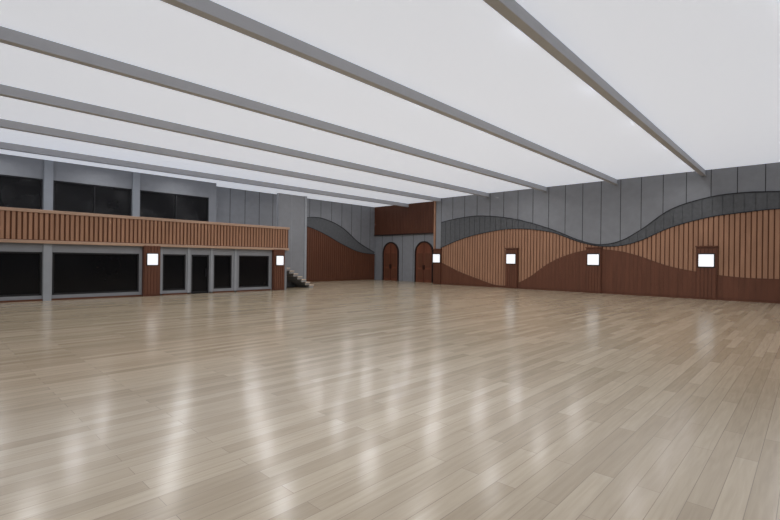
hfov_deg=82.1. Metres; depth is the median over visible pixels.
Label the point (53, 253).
frame
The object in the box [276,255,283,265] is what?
light
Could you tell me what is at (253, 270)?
glass
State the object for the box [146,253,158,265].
light
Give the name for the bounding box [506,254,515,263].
light
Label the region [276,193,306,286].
wall
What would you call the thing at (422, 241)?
frame
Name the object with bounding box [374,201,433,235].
wall panel
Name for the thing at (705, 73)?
ceiling
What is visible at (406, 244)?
wall
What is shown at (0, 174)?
frame
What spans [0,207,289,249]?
parapet
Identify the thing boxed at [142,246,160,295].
pilaster
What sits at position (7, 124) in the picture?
ceiling beam
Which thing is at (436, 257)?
light
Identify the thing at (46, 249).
wall
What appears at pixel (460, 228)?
ribs
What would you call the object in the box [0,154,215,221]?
wall
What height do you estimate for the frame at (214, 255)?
1.636 m
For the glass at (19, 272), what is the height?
1.556 m
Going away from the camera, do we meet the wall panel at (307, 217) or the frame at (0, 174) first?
the frame at (0, 174)
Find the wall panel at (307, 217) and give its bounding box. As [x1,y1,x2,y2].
[307,217,374,252]
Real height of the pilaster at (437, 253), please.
2.560 m
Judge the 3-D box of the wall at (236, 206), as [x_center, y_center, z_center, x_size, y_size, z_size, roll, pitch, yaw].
[-13.684,-1.577,25.553,0.206,6.220,36.400,1,0,43]
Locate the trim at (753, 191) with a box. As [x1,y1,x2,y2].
[443,191,779,244]
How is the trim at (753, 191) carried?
attached to the wall at (600, 212)
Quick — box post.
[433,201,435,248]
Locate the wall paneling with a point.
(618, 273)
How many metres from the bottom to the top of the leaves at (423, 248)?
3.100 m
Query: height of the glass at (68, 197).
1.516 m
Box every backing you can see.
[306,227,374,281]
[441,208,779,284]
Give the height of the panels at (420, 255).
2.050 m
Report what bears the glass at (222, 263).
attached to the wall at (46, 249)
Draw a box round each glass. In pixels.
[0,176,40,209]
[0,253,39,294]
[54,254,136,292]
[55,182,129,215]
[141,191,206,221]
[164,256,183,288]
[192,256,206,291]
[215,256,229,286]
[239,257,266,285]
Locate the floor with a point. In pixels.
(350, 399)
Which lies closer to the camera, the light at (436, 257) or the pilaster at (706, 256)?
the pilaster at (706, 256)
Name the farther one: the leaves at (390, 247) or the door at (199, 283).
the leaves at (390, 247)
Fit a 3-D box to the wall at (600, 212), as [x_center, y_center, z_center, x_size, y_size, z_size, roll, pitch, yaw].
[14.321,-1.235,23.272,29.100,6.220,1.306,1,0,43]
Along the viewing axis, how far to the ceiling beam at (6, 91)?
15.54 m
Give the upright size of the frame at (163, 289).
1.636 m
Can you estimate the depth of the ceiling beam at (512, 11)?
9.93 m
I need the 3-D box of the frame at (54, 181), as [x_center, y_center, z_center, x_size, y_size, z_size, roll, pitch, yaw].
[-14.918,-2.982,22.597,0.100,1.596,3.376,1,0,43]
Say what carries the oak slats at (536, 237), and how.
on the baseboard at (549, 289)
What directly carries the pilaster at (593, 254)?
attached to the wall at (600, 212)
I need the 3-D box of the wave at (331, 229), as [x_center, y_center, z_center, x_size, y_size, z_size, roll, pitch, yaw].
[-4.452,-1.825,35.160,0.060,2.749,9.040,1,0,43]
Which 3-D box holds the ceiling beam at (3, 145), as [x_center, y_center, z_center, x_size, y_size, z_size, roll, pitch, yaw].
[-10.880,-4.518,22.808,0.200,0.270,36.200,1,0,43]
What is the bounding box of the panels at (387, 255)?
[385,253,395,277]
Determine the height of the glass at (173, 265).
1.556 m
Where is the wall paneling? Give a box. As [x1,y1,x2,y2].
[441,250,779,300]
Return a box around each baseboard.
[0,289,270,302]
[441,283,779,303]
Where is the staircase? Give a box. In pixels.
[287,268,312,287]
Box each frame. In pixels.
[0,174,42,209]
[0,251,41,296]
[52,252,138,294]
[53,180,131,215]
[140,190,208,221]
[162,254,185,290]
[191,255,208,293]
[214,255,231,288]
[239,255,268,287]
[382,242,398,280]
[414,241,432,282]
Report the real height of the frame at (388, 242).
3.200 m
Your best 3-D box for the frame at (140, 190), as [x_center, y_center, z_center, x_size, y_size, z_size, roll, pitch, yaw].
[-12.196,-2.949,25.486,0.100,1.596,3.776,1,0,43]
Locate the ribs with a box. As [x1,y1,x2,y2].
[441,193,778,246]
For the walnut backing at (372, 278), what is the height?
4.224 m
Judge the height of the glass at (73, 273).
1.556 m
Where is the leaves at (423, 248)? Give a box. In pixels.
[416,242,431,282]
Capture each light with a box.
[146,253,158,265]
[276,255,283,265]
[433,254,440,262]
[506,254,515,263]
[587,253,599,265]
[698,253,714,267]
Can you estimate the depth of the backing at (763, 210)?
22.27 m
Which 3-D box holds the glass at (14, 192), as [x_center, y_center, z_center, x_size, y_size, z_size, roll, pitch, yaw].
[-17.600,-3.015,19.779,0.020,1.516,3.516,1,0,43]
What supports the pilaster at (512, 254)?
attached to the wall at (600, 212)
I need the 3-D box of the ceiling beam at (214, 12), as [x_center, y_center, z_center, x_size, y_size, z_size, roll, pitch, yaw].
[0.241,-4.382,11.572,0.200,0.270,35.100,1,0,43]
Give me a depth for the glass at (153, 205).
25.37 m
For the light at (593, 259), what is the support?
attached to the pilaster at (593, 254)
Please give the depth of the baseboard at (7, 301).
18.42 m
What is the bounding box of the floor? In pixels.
[0,280,779,519]
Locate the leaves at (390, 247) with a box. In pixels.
[384,243,396,280]
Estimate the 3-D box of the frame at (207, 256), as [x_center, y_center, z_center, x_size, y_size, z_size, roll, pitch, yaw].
[-9.052,0.669,21.301,0.100,1.836,0.836,1,0,43]
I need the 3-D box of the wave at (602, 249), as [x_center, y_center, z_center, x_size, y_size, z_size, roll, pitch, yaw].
[14.021,0.589,22.541,28.500,2.326,0.150,1,0,43]
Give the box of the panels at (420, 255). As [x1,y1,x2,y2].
[417,253,430,279]
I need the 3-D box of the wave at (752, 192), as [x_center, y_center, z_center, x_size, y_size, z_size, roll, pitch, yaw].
[14.085,-1.763,22.577,28.500,2.671,0.050,1,0,43]
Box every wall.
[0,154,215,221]
[0,242,286,300]
[7,186,374,279]
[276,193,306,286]
[375,234,433,281]
[436,162,779,248]
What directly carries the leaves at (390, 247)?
attached to the wall at (406, 244)
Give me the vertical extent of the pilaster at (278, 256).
2.190 m
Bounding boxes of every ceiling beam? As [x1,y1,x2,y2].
[0,26,546,191]
[0,84,488,196]
[0,119,440,201]
[0,142,408,206]
[160,0,616,184]
[483,0,705,175]
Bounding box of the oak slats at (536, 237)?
[442,209,779,285]
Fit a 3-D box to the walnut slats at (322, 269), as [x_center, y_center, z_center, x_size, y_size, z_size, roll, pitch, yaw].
[-4.424,-0.526,35.084,0.030,4.104,8.950,1,0,43]
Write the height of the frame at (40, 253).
1.636 m
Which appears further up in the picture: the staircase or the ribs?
the ribs
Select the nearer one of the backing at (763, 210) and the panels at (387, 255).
the backing at (763, 210)
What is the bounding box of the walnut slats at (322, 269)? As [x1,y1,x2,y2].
[306,227,373,279]
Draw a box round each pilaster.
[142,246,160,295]
[272,249,284,289]
[433,249,441,283]
[505,248,518,288]
[585,247,602,293]
[695,246,717,299]
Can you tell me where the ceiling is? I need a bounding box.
[0,0,779,206]
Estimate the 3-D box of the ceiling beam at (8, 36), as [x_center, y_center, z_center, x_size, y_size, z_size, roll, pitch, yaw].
[-2.634,-4.417,14.281,0.200,0.270,35.100,1,0,43]
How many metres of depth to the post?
32.69 m
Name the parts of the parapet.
trim, rail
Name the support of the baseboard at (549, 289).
attached to the wall at (600, 212)
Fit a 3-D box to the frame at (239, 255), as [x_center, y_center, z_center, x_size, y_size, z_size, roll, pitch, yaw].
[-7.117,0.593,23.353,0.100,1.636,1.716,1,0,43]
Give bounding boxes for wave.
[307,217,373,253]
[441,192,779,245]
[442,249,779,300]

